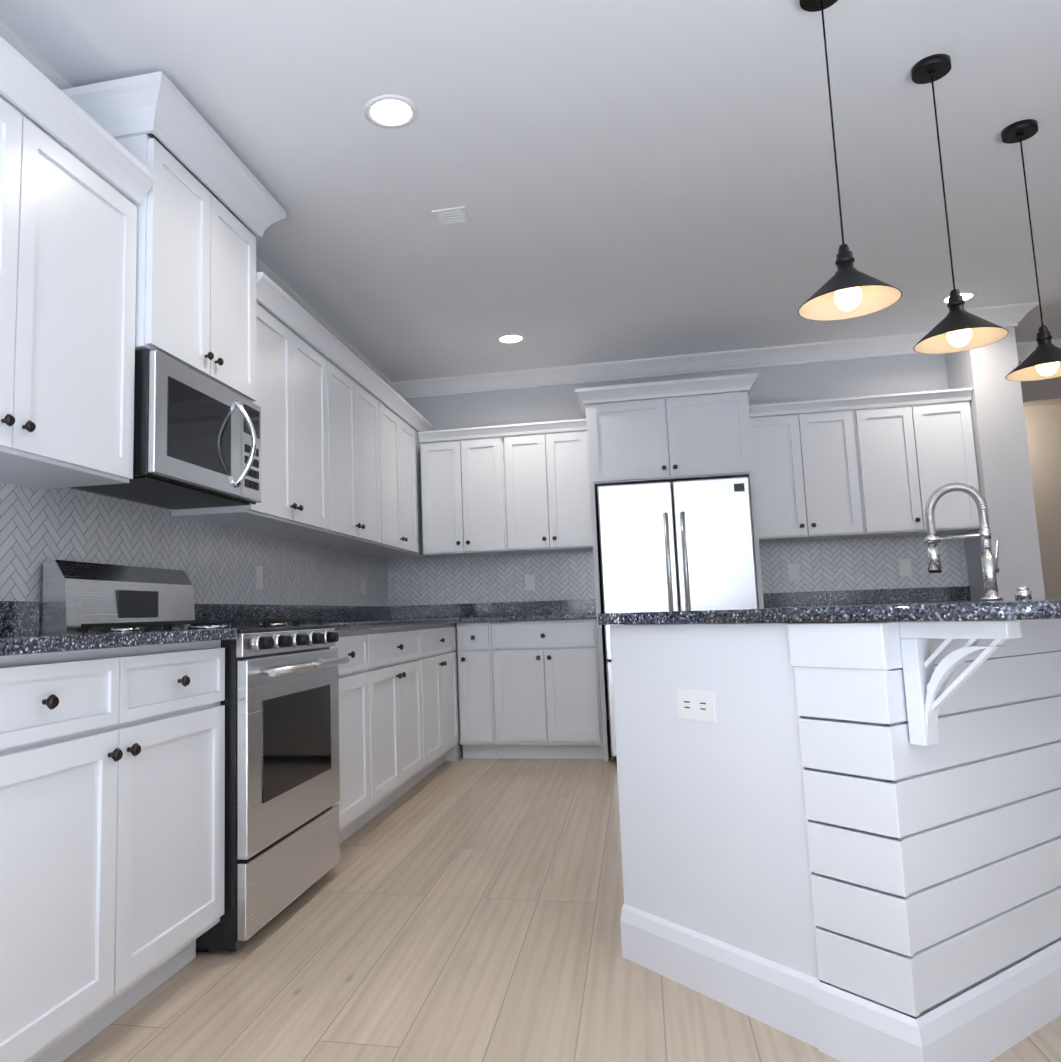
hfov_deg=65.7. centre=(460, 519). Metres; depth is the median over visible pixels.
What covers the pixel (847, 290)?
pendant light
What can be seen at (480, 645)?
base cabinet
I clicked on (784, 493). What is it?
upper cabinet
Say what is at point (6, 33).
crown molding
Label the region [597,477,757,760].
refrigerator
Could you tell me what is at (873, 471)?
upper cabinet
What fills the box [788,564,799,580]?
electrical outlet plate
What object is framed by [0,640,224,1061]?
base cabinet
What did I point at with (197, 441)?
microwave
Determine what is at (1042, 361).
pendant light
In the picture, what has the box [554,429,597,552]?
upper cabinet
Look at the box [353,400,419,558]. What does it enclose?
upper cabinet
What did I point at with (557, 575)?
backsplash
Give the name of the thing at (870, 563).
backsplash
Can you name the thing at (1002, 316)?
crown molding
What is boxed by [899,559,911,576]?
electrical outlet plate
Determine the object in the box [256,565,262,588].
electrical outlet plate
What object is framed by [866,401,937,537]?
upper cabinet
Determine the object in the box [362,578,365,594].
electrical outlet plate
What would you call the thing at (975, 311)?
crown molding
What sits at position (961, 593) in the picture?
countertop
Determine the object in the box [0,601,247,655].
countertop
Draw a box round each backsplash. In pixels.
[0,482,387,633]
[388,550,595,605]
[759,533,968,592]
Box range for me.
[42,560,348,951]
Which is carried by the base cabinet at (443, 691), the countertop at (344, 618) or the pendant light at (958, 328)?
the countertop at (344, 618)
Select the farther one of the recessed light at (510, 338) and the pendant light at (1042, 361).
the recessed light at (510, 338)
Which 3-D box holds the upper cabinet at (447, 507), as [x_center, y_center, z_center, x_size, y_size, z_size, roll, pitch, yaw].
[-0.071,-0.142,5.970,0.359,0.810,0.344,-3,-7,12]
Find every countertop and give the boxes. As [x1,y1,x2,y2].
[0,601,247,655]
[248,604,463,631]
[460,599,595,622]
[598,601,977,621]
[702,598,1060,621]
[763,586,970,607]
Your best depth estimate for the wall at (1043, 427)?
6.44 m
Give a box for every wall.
[0,94,382,403]
[383,353,947,442]
[1018,361,1060,406]
[1024,404,1060,597]
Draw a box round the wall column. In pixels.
[945,327,1044,600]
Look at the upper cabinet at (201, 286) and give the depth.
2.85 m
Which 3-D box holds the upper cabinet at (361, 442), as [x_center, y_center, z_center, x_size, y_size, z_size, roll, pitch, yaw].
[-0.749,-0.329,4.620,0.344,0.900,1.002,-3,-7,12]
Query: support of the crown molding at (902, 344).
attached to the wall at (896, 374)
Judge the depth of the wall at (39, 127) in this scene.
4.46 m
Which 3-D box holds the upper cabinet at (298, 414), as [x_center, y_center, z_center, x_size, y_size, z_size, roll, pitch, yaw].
[-0.925,-0.418,3.806,0.344,0.900,0.936,-3,-7,12]
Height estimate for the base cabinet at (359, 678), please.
0.888 m
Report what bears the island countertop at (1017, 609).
on the kitchen island
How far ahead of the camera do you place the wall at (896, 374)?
5.76 m
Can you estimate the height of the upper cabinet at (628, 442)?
0.622 m
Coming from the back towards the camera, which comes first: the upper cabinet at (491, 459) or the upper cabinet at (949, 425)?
the upper cabinet at (491, 459)
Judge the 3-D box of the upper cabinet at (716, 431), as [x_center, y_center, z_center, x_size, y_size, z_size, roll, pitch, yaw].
[1.614,-0.548,5.505,0.567,0.622,0.624,-3,-7,12]
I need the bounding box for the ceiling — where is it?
[0,0,1060,381]
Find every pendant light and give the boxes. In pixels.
[798,0,901,320]
[911,54,1008,353]
[1001,119,1060,380]
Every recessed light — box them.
[364,95,417,127]
[496,334,524,343]
[940,291,976,303]
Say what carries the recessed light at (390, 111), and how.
in the ceiling
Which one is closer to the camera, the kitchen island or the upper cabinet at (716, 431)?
the kitchen island
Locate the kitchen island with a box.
[598,614,1060,1061]
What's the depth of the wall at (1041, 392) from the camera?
5.80 m
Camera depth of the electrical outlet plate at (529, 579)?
5.95 m
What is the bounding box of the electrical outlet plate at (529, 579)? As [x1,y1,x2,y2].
[525,575,534,590]
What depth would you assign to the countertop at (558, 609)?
5.88 m
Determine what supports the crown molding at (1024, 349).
attached to the wall at (1041, 392)
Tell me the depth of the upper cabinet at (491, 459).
5.74 m
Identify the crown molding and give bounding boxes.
[0,20,395,390]
[392,332,927,398]
[928,308,979,332]
[988,302,1038,327]
[1016,339,1060,361]
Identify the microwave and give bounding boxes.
[67,349,260,509]
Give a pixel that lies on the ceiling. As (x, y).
(620, 180)
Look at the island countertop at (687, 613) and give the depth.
2.17 m
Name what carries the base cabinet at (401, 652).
on the floor
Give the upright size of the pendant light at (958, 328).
0.973 m
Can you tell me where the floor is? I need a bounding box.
[63,751,1060,1061]
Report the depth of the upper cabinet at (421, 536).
5.99 m
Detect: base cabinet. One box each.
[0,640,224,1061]
[330,629,379,842]
[376,625,431,811]
[428,623,462,770]
[456,621,507,758]
[504,618,603,758]
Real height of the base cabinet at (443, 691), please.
0.888 m
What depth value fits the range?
2.59 m
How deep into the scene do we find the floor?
2.21 m
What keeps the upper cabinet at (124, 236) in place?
attached to the wall at (39, 127)
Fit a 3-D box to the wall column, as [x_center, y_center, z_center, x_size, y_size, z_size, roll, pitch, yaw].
[3.467,0.106,5.481,0.260,2.720,1.060,-3,-7,12]
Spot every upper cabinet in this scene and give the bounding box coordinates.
[0,48,139,489]
[64,84,263,407]
[171,304,335,539]
[292,360,387,551]
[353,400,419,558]
[392,442,428,558]
[419,437,473,557]
[470,433,521,555]
[514,429,561,553]
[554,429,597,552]
[582,381,681,496]
[678,374,757,480]
[749,409,821,544]
[810,405,881,539]
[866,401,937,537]
[926,397,980,533]
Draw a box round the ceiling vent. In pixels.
[432,206,470,226]
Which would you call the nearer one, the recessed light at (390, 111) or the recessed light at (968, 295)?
the recessed light at (390, 111)
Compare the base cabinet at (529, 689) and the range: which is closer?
the range
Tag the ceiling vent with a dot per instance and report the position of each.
(452, 216)
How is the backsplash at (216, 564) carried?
attached to the wall at (39, 127)
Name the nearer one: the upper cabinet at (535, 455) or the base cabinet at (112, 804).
the base cabinet at (112, 804)

